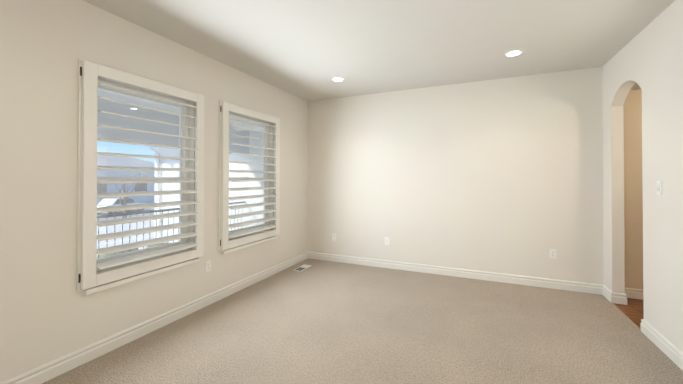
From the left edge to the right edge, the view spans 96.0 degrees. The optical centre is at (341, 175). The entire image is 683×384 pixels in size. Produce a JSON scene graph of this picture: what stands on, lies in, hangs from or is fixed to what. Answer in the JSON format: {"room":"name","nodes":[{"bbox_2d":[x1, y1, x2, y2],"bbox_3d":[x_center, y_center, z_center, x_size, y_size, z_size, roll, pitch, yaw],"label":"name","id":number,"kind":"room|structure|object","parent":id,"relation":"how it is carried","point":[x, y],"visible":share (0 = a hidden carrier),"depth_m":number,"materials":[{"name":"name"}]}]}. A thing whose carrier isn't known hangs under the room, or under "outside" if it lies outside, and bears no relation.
{"room":"empty living room","nodes":[
{"label":"empty living room","id":0,"kind":"room"},
{"bbox_2d":[0,0,307,382],"bbox_3d":[-1.863,0.048,2.626,0.160,2.700,6.235,0,-1,24],"label":"wall","id":1,"kind":"structure","parent":0,"point":[49,312],"depth_m":2.24,"materials":[{"name":"paint"}]},
{"bbox_2d":[96,79,188,270],"bbox_3d":[-1.814,-0.003,2.805,0.073,1.529,0.924,0,-1,24],"label":"window unit","id":2,"kind":"structure","parent":1,"relation":"in","point":[183,131],"depth_m":2.88,"materials":[{"name":"clear glass"}]},
{"bbox_2d":[77,58,203,294],"bbox_3d":[-1.675,0.016,2.742,0.110,1.747,1.104,0,-1,24],"label":"window shutter","id":3,"kind":"object","parent":2,"relation":"attached to","point":[90,280],"visible":0.98,"depth_m":2.50,"materials":[{"name":"white paint"}]},
{"bbox_2d":[0,252,307,383],"bbox_3d":[-1.782,1.340,2.579,0.016,0.115,5.915,0,-1,24],"label":"baseboard","id":4,"kind":"structure","parent":1,"relation":"attached to","point":[41,374],"depth_m":2.60,"materials":[{"name":"white paint"}]},
{"bbox_2d":[205,260,210,271],"bbox_3d":[-1.446,0.984,3.339,0.009,0.115,0.070,0,-1,24],"label":"electrical outlet","id":5,"kind":"object","parent":1,"relation":"attached to","point":[207,266],"visible":1,"depth_m":3.33,"materials":[{"name":"white plastic"}]},
{"bbox_2d":[229,113,268,238],"bbox_3d":[-1.265,0.007,4.027,0.073,1.529,0.924,0,-1,24],"label":"window unit","id":6,"kind":"structure","parent":1,"relation":"in","point":[265,136],"depth_m":4.22,"materials":[{"name":"clear glass"}]},
{"bbox_2d":[218,100,279,253],"bbox_3d":[-1.126,0.026,3.964,0.110,1.747,1.104,0,-1,24],"label":"window shutter","id":7,"kind":"object","parent":6,"relation":"attached to","point":[226,245],"visible":1,"depth_m":3.75,"materials":[{"name":"white paint"}]},
{"bbox_2d":[42,258,682,383],"bbox_3d":[0.049,1.451,1.756,4.030,0.120,5.915,0,-1,24],"label":"floor carpet","id":8,"kind":"object","parent":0,"point":[323,322],"visible":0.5,"depth_m":2.64,"materials":[{"name":"beige carpet"}]},
{"bbox_2d":[293,264,311,271],"bbox_3d":[-0.591,1.404,4.678,0.140,0.023,0.320,0,-1,24],"label":"air vent register","id":9,"kind":"object","parent":8,"relation":"on","point":[302,268],"visible":1,"depth_m":4.65,"materials":[{"name":"silver metal"}]},
{"bbox_2d":[83,0,674,100],"bbox_3d":[0.025,-1.369,1.790,4.297,0.120,6.235,0,-1,24],"label":"ceiling","id":10,"kind":"structure","parent":0,"point":[307,50],"depth_m":2.88,"materials":[{"name":"paint"}]},
{"bbox_2d":[332,77,343,80],"bbox_3d":[-0.048,-1.286,4.116,0.170,0.006,0.170,0,-1,24],"label":"recessed light","id":11,"kind":"object","parent":10,"relation":"in","point":[337,79],"visible":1,"depth_m":4.11,"materials":[{"name":"white"}]},
{"bbox_2d":[505,50,522,56],"bbox_3d":[1.823,-1.293,3.254,0.170,0.006,0.170,0,-1,24],"label":"recessed light","id":12,"kind":"object","parent":10,"relation":"in","point":[513,53],"visible":1,"depth_m":3.25,"materials":[{"name":"white"}]},
{"bbox_2d":[308,67,642,288],"bbox_3d":[2.191,0.061,4.134,6.320,2.700,0.164,0,-1,24],"label":"wall","id":13,"kind":"structure","parent":0,"point":[503,175],"depth_m":4.19,"materials":[{"name":"paint"}]},
{"bbox_2d":[385,237,388,244],"bbox_3d":[0.692,1.005,4.704,0.070,0.115,0.016,0,-1,24],"label":"outlet","id":14,"kind":"object","parent":13,"relation":"attached to","point":[386,240],"visible":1,"depth_m":4.70,"materials":[{"name":"white plastic"}]},
{"bbox_2d":[308,251,607,298],"bbox_3d":[1.271,1.356,4.442,4.000,0.115,0.016,0,-1,24],"label":"baseboard","id":15,"kind":"structure","parent":13,"relation":"attached to","point":[600,289],"depth_m":4.20,"materials":[{"name":"white paint"}]},
{"bbox_2d":[549,249,555,258],"bbox_3d":[2.638,0.978,3.835,0.070,0.115,0.009,0,-1,24],"label":"electrical outlet","id":16,"kind":"object","parent":13,"relation":"attached to","point":[552,253],"visible":1,"depth_m":3.83,"materials":[{"name":"white plastic"}]},
{"bbox_2d":[612,288,642,299],"bbox_3d":[4.042,1.345,3.198,1.863,0.115,0.016,0,-1,24],"label":"baseboard","id":17,"kind":"structure","parent":13,"relation":"attached to","point":[632,293],"depth_m":3.49,"materials":[{"name":"white paint"}]},
{"bbox_2d":[613,298,643,327],"bbox_3d":[2.785,1.443,0.528,1.970,0.116,5.915,0,-1,24],"label":"floor","id":18,"kind":"structure","parent":0,"point":[633,310],"depth_m":3.23,"materials":[{"name":"brown wood"}]},
{"bbox_2d":[630,83,640,89],"bbox_3d":[2.907,-1.224,0.495,2.023,0.430,6.235,0,-1,24],"label":"ceiling","id":19,"kind":"structure","parent":0,"point":[635,86],"depth_m":3.44,"materials":[{"name":"paint"}]},
{"bbox_2d":[602,0,682,351],"bbox_3d":[1.936,0.034,0.921,0.107,2.700,5.915,0,-1,24],"label":"wall","id":20,"kind":"structure","parent":0,"point":[648,59],"depth_m":2.57,"materials":[{"name":"paint"}]},
{"bbox_2d":[656,181,661,194],"bbox_3d":[2.575,0.100,2.497,0.019,0.115,0.070,0,-1,24],"label":"light switch","id":21,"kind":"object","parent":20,"relation":"attached to","point":[659,187],"visible":1,"depth_m":2.48,"materials":[{"name":"white plastic"}]},
{"bbox_2d":[640,319,682,370],"bbox_3d":[1.695,1.323,0.499,0.036,0.115,4.966,0,-1,24],"label":"baseboard","id":22,"kind":"structure","parent":20,"relation":"attached to","point":[658,339],"depth_m":2.44,"materials":[{"name":"white paint"}]},
{"label":"outside","id":23,"kind":"structure","parent":0,"visible":0},
{"bbox_2d":[97,201,170,255],"bbox_3d":[-49.086,2.911,43.913,119.840,1.450,120.000,0,-1,24],"label":"ground","id":24,"kind":"structure","parent":23,"point":[117,229],"depth_m":15.15,"materials":[{"name":"white"}]},
{"bbox_2d":[97,197,145,213],"bbox_3d":[-20.963,2.813,29.205,1.800,1.395,4.598,0,0,14],"label":"car","id":25,"kind":"object","parent":24,"relation":"on","point":[103,202],"depth_m":28.02,"materials":[{"name":"white paint"}]},
{"bbox_2d":[97,154,154,203],"bbox_3d":[-34.556,0.310,40.699,14.000,6.600,23.000,0,-1,24],"label":"neighbouring house","id":26,"kind":"structure","parent":24,"relation":"on","point":[134,162],"depth_m":40.83,"materials":[{"name":"white plastic"}]},
{"bbox_2d":[116,172,142,217],"bbox_3d":[-13.738,1.314,20.088,1.327,3.559,1.890,0,-1,24],"label":"tree","id":27,"kind":"object","parent":24,"relation":"on","point":[126,198],"depth_m":20.08,"materials":[{"name":"grey plant"}]},
{"bbox_2d":[97,242,167,258],"bbox_3d":[-4.378,1.581,5.041,0.957,0.706,5.246,0,-1,24],"label":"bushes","id":28,"kind":"object","parent":24,"relation":"on","point":[116,253],"depth_m":5.69,"materials":[{"name":"green plant"}]},
{"bbox_2d":[147,125,262,242],"bbox_3d":[-1.679,-0.368,11.073,6.419,4.570,8.030,0,-1,24],"label":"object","id":29,"kind":"structure","parent":24,"relation":"on","point":[175,163],"depth_m":7.76,"materials":[{"name":"white"}]},
{"bbox_3d":[-3.363,1.733,2.565,2.540,0.430,10.000,0,-1,24],"label":"porch","id":30,"kind":"object","parent":24,"relation":"on","visible":0},
{"bbox_2d":[97,201,245,257],"bbox_3d":[-4.382,1.062,3.236,0.114,0.918,9.580,0,-1,24],"label":"porch railing","id":31,"kind":"object","parent":30,"relation":"on","point":[131,213],"depth_m":5.28,"materials":[{"name":"black"}]},
{"bbox_2d":[97,99,248,154],"bbox_3d":[-4.431,0.187,3.057,0.340,2.670,10.000,0,-1,24],"label":"beam","id":32,"kind":"structure","parent":30,"relation":"on","point":[113,106],"depth_m":5.18,"materials":[{"name":"grey"}]},
{"bbox_2d":[98,89,249,126],"bbox_3d":[-3.477,-1.252,2.641,2.790,0.200,10.000,0,-1,24],"label":"porch roof","id":33,"kind":"structure","parent":32,"relation":"on","point":[119,97],"depth_m":4.84,"materials":[{"name":"grey"}]}
]}

